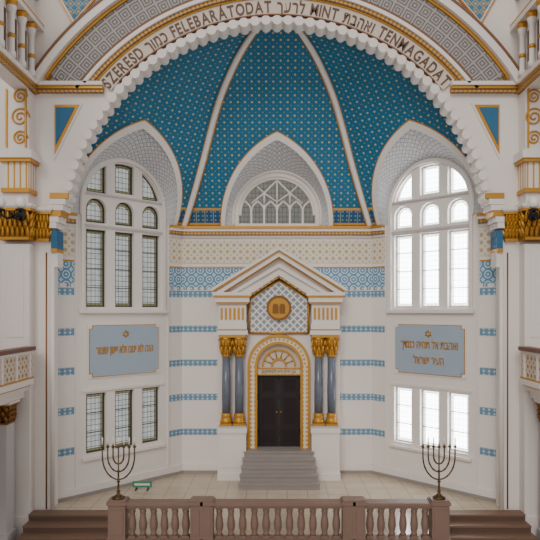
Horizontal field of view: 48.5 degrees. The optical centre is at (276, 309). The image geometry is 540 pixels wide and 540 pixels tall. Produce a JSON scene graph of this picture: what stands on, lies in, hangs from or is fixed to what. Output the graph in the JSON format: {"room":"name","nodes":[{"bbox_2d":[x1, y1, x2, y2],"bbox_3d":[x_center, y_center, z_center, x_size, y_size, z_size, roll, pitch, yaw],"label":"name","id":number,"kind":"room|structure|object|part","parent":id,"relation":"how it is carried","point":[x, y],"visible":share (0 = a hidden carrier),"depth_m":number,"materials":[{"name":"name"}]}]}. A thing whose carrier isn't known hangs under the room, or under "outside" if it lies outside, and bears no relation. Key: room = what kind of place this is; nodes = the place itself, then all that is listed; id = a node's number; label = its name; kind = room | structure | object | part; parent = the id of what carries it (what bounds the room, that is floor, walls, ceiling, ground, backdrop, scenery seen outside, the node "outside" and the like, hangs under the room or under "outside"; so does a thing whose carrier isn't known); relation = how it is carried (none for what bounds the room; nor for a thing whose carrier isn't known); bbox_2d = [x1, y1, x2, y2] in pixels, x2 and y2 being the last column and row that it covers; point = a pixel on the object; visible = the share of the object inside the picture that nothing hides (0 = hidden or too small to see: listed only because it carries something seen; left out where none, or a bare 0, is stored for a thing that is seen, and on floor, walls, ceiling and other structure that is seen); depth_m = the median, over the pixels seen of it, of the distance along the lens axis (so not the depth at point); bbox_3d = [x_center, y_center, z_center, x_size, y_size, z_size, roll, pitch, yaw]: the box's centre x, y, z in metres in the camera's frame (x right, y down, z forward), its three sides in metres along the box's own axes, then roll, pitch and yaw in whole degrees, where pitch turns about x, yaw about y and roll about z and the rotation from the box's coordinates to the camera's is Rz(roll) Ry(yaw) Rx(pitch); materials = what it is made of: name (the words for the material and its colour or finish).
{"room":"house of worship","nodes":[
{"label":"house of worship","id":0,"kind":"room"},
{"bbox_2d":[0,399,19,539],"bbox_3d":[-7.125,4.335,15.470,0.770,3.990,0.660,0,0,0],"label":"pillar","id":1,"kind":"structure","parent":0,"point":[8,411],"depth_m":15.33,"materials":[{"name":"white paint"}]},
{"bbox_2d":[0,346,35,404],"bbox_3d":[-8.020,1.650,12.515,3.160,1.360,7.030,0,0,0],"label":"gallery balcony","id":2,"kind":"object","parent":1,"relation":"on","point":[16,364],"visible":1,"depth_m":15.01,"materials":[{"name":"white paint"}]},
{"bbox_3d":[-8.050,2.075,12.515,3.100,0.510,7.030,0,0,0],"label":"cornice","id":3,"kind":"part","parent":2,"relation":"part of","materials":[{"name":"white paint"}]},
{"bbox_3d":[-6.590,1.020,12.515,0.300,0.100,7.030,0,0,0],"label":"handrail","id":4,"kind":"part","parent":2,"relation":"part of","materials":[{"name":"brown wood"}]},
{"bbox_2d":[0,0,43,94],"bbox_3d":[-8.175,-1.620,12.200,3.650,15.900,8.400,0,0,0],"label":"balcony","id":5,"kind":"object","parent":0,"point":[19,22],"depth_m":15.23,"materials":[{"name":"white paint"}]},
{"bbox_2d":[0,88,52,536],"bbox_3d":[-6.810,0.210,16.090,1.500,12.240,0.680,0,0,0],"label":"pier","id":6,"kind":"object","parent":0,"point":[19,158],"visible":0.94,"depth_m":16.05,"materials":[{"name":"white paint"}]},
{"bbox_2d":[0,197,26,220],"bbox_3d":[-6.720,-2.573,15.382,0.800,0.555,0.796,0,0,0],"label":"wall sconce","id":7,"kind":"object","parent":6,"relation":"attached to","point":[20,202],"visible":1,"depth_m":15.10,"materials":[{"name":"black metal"}]},
{"bbox_2d":[58,162,181,490],"bbox_3d":[-4.885,0.415,18.568,0.400,10.070,4.450,0,0,45],"label":"wall","id":8,"kind":"structure","parent":0,"point":[89,472],"depth_m":18.26,"materials":[{"name":"white paint"}]},
{"bbox_2d":[58,464,182,502],"bbox_3d":[-4.712,5.280,18.395,0.090,0.300,4.450,0,0,45],"label":"baseboard","id":9,"kind":"structure","parent":8,"relation":"attached to","point":[104,486],"depth_m":18.13,"materials":[{"name":"white paint"}]},
{"bbox_2d":[58,212,183,456],"bbox_3d":[-4.665,0.695,18.349,0.220,6.930,4.450,0,0,45],"label":"trim","id":10,"kind":"structure","parent":8,"relation":"attached to","point":[65,274],"depth_m":17.27,"materials":[{"name":"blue paint"}]},
{"bbox_2d":[86,164,157,306],"bbox_3d":[-4.790,-2.290,18.579,0.042,4.400,2.560,0,0,45],"label":"window","id":11,"kind":"structure","parent":8,"relation":"in","point":[94,208],"depth_m":18.61,"materials":[{"name":"white"}]},
{"bbox_2d":[86,387,157,452],"bbox_3d":[-4.790,3.350,18.579,0.042,1.760,2.560,0,0,45],"label":"window","id":12,"kind":"structure","parent":8,"relation":"in","point":[94,402],"depth_m":18.58,"materials":[{"name":"white"}]},
{"bbox_2d":[75,159,168,487],"bbox_3d":[-4.648,0.405,18.437,0.120,10.050,3.240,0,0,45],"label":"trim","id":13,"kind":"structure","parent":8,"relation":"attached to","point":[138,166],"depth_m":18.13,"materials":[{"name":"white paint"}]},
{"bbox_2d":[87,323,158,378],"bbox_3d":[-4.662,1.220,18.452,0.075,1.620,2.480,0,0,45],"label":"inscription panel","id":14,"kind":"object","parent":8,"relation":"attached to","point":[116,349],"visible":1,"depth_m":18.36,"materials":[{"name":"pale blue paint"},{"name":"gold paint"}]},
{"bbox_2d":[71,119,182,224],"bbox_3d":[-4.297,-4.201,18.086,3.762,2.842,1.152,0,0,-45],"label":"lunette web","id":15,"kind":"object","parent":8,"relation":"attached to","point":[140,142],"visible":0.94,"depth_m":18.30,"materials":[{"name":"paint"}]},
{"bbox_2d":[0,0,539,509],"bbox_3d":[0.000,-1.570,16.625,20.000,16.000,0.450,0,0,0],"label":"wall","id":16,"kind":"structure","parent":0,"point":[50,173],"depth_m":16.40,"materials":[{"name":"white paint"}]},
{"bbox_2d":[101,0,451,87],"bbox_3d":[-0.009,-7.220,16.315,9.529,2.388,0.020,0,0,0],"label":"inscription","id":17,"kind":"object","parent":16,"relation":"attached to","point":[313,8],"visible":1,"depth_m":16.30,"materials":[{"name":"brown paint"}]},
{"bbox_2d":[35,0,518,509],"bbox_3d":[0.000,-2.235,16.430,13.440,15.330,0.820,0,0,0],"label":"arch","id":18,"kind":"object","parent":16,"relation":"attached to","point":[454,36],"depth_m":16.30,"materials":[{"name":"white paint"}]},
{"bbox_2d":[87,29,466,225],"bbox_3d":[0.000,-5.595,18.266,12.618,5.630,3.332,0,0,0],"label":"ceiling","id":19,"kind":"structure","parent":0,"point":[277,84],"depth_m":18.30,"materials":[{"name":"blue paint"}]},
{"bbox_2d":[182,31,256,225],"bbox_3d":[-1.529,-5.596,18.240,0.194,5.752,4.714,0,0,-43],"label":"rib","id":20,"kind":"object","parent":19,"relation":"attached to","point":[247,41],"visible":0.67,"depth_m":18.70,"materials":[{"name":"white paint"}]},
{"bbox_2d":[220,131,333,225],"bbox_3d":[0.000,-4.201,19.417,3.762,2.842,1.193,0,0,0],"label":"lunette web","id":21,"kind":"object","parent":19,"relation":"attached to","point":[275,153],"visible":1,"depth_m":19.57,"materials":[{"name":"paint"}]},
{"bbox_2d":[297,31,371,225],"bbox_3d":[1.529,-5.596,18.241,0.194,5.752,4.714,0,0,43],"label":"rib","id":22,"kind":"object","parent":19,"relation":"attached to","point":[306,41],"visible":0.82,"depth_m":18.70,"materials":[{"name":"white paint"}]},
{"bbox_2d":[182,173,371,463],"bbox_3d":[0.000,0.415,20.200,6.340,10.070,0.400,0,0,0],"label":"wall","id":23,"kind":"structure","parent":0,"point":[196,449],"depth_m":20.00,"materials":[{"name":"white paint"}]},
{"bbox_2d":[182,226,371,434],"bbox_3d":[0.000,0.695,19.890,6.340,6.930,0.220,0,0,0],"label":"trim","id":24,"kind":"structure","parent":23,"relation":"attached to","point":[193,251],"depth_m":19.98,"materials":[{"name":"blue paint"}]},
{"bbox_2d":[239,177,314,225],"bbox_3d":[0.000,-3.630,20.125,2.639,1.640,0.150,0,0,0],"label":"window","id":25,"kind":"structure","parent":23,"relation":"in","point":[272,201],"depth_m":20.20,"materials":[{"name":"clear glass"}]},
{"bbox_2d":[182,464,371,473],"bbox_3d":[0.000,5.280,19.955,6.340,0.300,0.090,0,0,0],"label":"baseboard","id":26,"kind":"structure","parent":23,"relation":"attached to","point":[186,468],"depth_m":19.94,"materials":[{"name":"white paint"}]},
{"bbox_2d":[54,474,499,534],"bbox_3d":[0.000,5.930,13.050,24.000,1.000,14.100,0,0,0],"label":"floor","id":27,"kind":"structure","parent":0,"point":[181,486],"depth_m":17.47,"materials":[{"name":"tile"}]},
{"bbox_2d":[16,510,107,539],"bbox_3d":[-5.280,5.880,15.570,2.640,0.898,1.460,0,0,0],"label":"steps","id":28,"kind":"structure","parent":27,"relation":"on","point":[42,524],"depth_m":15.60,"materials":[{"name":"brown wood"}]},
{"bbox_2d":[132,481,151,490],"bbox_3d":[-4.070,5.300,18.120,0.580,0.259,0.200,0,0,0],"label":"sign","id":29,"kind":"object","parent":27,"relation":"on","point":[136,484],"visible":1,"depth_m":18.10,"materials":[{"name":"paint"}]},
{"bbox_2d":[106,496,450,539],"bbox_3d":[0.040,4.910,14.000,7.940,1.039,0.400,0,0,0],"label":"stone balustrade","id":30,"kind":"object","parent":27,"relation":"on","point":[354,522],"visible":0.99,"depth_m":13.92,"materials":[{"name":"brown stone"}]},
{"bbox_2d":[100,437,135,499],"bbox_3d":[-3.700,3.679,14.000,0.846,1.420,0.292,0,0,0],"label":"menorah","id":31,"kind":"object","parent":30,"relation":"on","point":[118,496],"visible":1,"depth_m":13.98,"materials":[{"name":"gold metal"}]},
{"bbox_2d":[421,437,456,499],"bbox_3d":[3.780,3.679,14.000,0.846,1.420,0.292,0,0,0],"label":"menorah","id":32,"kind":"object","parent":30,"relation":"on","point":[438,496],"visible":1,"depth_m":13.98,"materials":[{"name":"gold metal"}]},
{"bbox_2d":[211,247,346,489],"bbox_3d":[0.060,1.710,19.023,4.280,7.440,1.915,0,0,0],"label":"torah ark","id":33,"kind":"object","parent":27,"relation":"on","point":[291,325],"visible":1,"depth_m":19.25,"materials":[{"name":"white paint"}]},
{"bbox_2d":[258,375,299,445],"bbox_3d":[0.060,3.297,19.766,1.380,2.395,0.148,0,0,0],"label":"door","id":34,"kind":"structure","parent":33,"relation":"attached to","point":[278,395],"depth_m":19.74,"materials":[{"name":"brown wood"}]},
{"bbox_3d":[0.060,-0.107,19.565,1.970,1.785,0.370,0,0,0],"label":"lattice panel","id":35,"kind":"part","parent":33,"relation":"part of","materials":[{"name":"white paint"}]},
{"bbox_2d":[428,510,537,539],"bbox_3d":[5.280,5.880,15.570,2.640,0.898,1.460,0,0,0],"label":"steps","id":36,"kind":"structure","parent":27,"relation":"on","point":[464,524],"depth_m":15.60,"materials":[{"name":"brown wood"}]},
{"bbox_2d":[372,162,495,490],"bbox_3d":[4.885,0.415,18.568,4.450,10.070,0.400,0,0,45],"label":"wall","id":37,"kind":"structure","parent":0,"point":[464,472],"depth_m":18.26,"materials":[{"name":"white paint"}]},
{"bbox_2d":[371,119,482,224],"bbox_3d":[4.297,-4.201,18.086,3.762,2.842,1.152,0,0,45],"label":"lunette web","id":38,"kind":"object","parent":37,"relation":"attached to","point":[413,142],"visible":0.92,"depth_m":18.31,"materials":[{"name":"paint"}]},
{"bbox_2d":[395,323,466,378],"bbox_3d":[4.662,1.220,18.452,2.480,1.620,0.075,0,0,45],"label":"inscription panel","id":39,"kind":"object","parent":37,"relation":"attached to","point":[425,349],"visible":1,"depth_m":18.36,"materials":[{"name":"blue-grey paint"},{"name":"gold"}]},
{"bbox_2d":[396,164,467,306],"bbox_3d":[4.790,-2.290,18.579,2.560,4.400,0.042,0,0,45],"label":"window","id":40,"kind":"structure","parent":37,"relation":"in","point":[458,209],"depth_m":18.58,"materials":[{"name":"white glass"}]},
{"bbox_2d":[396,387,467,452],"bbox_3d":[4.790,3.350,18.579,2.560,1.760,0.042,0,0,45],"label":"window","id":41,"kind":"structure","parent":37,"relation":"in","point":[458,402],"depth_m":18.60,"materials":[{"name":"white glass"}]},
{"bbox_2d":[385,159,478,487],"bbox_3d":[4.648,0.405,18.437,3.240,10.050,0.120,0,0,45],"label":"trim","id":42,"kind":"structure","parent":37,"relation":"attached to","point":[415,166],"depth_m":18.13,"materials":[{"name":"white paint"}]},
{"bbox_2d":[370,212,495,456],"bbox_3d":[4.665,0.695,18.349,0.220,6.930,4.450,0,0,-45],"label":"trim","id":43,"kind":"structure","parent":37,"relation":"attached to","point":[487,274],"depth_m":17.27,"materials":[{"name":"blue paint"}]},
{"bbox_2d":[371,464,495,502],"bbox_3d":[4.712,5.280,18.395,4.450,0.300,0.090,0,0,45],"label":"baseboard","id":44,"kind":"structure","parent":37,"relation":"attached to","point":[449,486],"depth_m":18.25,"materials":[{"name":"white paint"}]},
{"bbox_2d":[501,88,539,536],"bbox_3d":[6.810,0.210,16.090,1.500,12.240,0.680,0,0,0],"label":"pier","id":45,"kind":"object","parent":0,"point":[517,224],"visible":0.97,"depth_m":16.05,"materials":[{"name":"white paint"}]},
{"bbox_2d":[527,197,539,220],"bbox_3d":[6.720,-2.573,15.382,0.800,0.555,0.796,0,0,0],"label":"wall sconce","id":46,"kind":"object","parent":45,"relation":"attached to","point":[533,202],"visible":1,"depth_m":15.09,"materials":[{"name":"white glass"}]},
{"bbox_2d":[510,0,539,94],"bbox_3d":[8.175,-1.620,12.200,3.650,15.900,8.400,0,0,0],"label":"balustrade","id":47,"kind":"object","parent":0,"point":[527,22],"depth_m":15.55,"materials":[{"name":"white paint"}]},
{"bbox_2d":[534,399,539,539],"bbox_3d":[7.125,4.335,15.470,0.770,3.990,0.660,0,0,0],"label":"pillar","id":48,"kind":"structure","parent":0,"point":[537,402],"depth_m":15.66,"materials":[{"name":"white paint"}]},
{"bbox_2d":[518,346,539,400],"bbox_3d":[8.020,1.650,12.515,3.160,1.360,7.030,0,0,0],"label":"gallery balcony","id":49,"kind":"object","parent":48,"relation":"on","point":[530,356],"visible":1,"depth_m":15.46,"materials":[{"name":"white paint"}]},
{"bbox_3d":[6.590,1.020,12.515,0.300,0.100,7.030,0,0,0],"label":"handrail","id":50,"kind":"part","parent":49,"relation":"part of","materials":[{"name":"brown wood"}]},
{"bbox_3d":[8.050,2.075,12.515,3.100,0.510,7.030,0,0,0],"label":"cornice","id":51,"kind":"part","parent":49,"relation":"part of","materials":[{"name":"white paint"}]}
]}

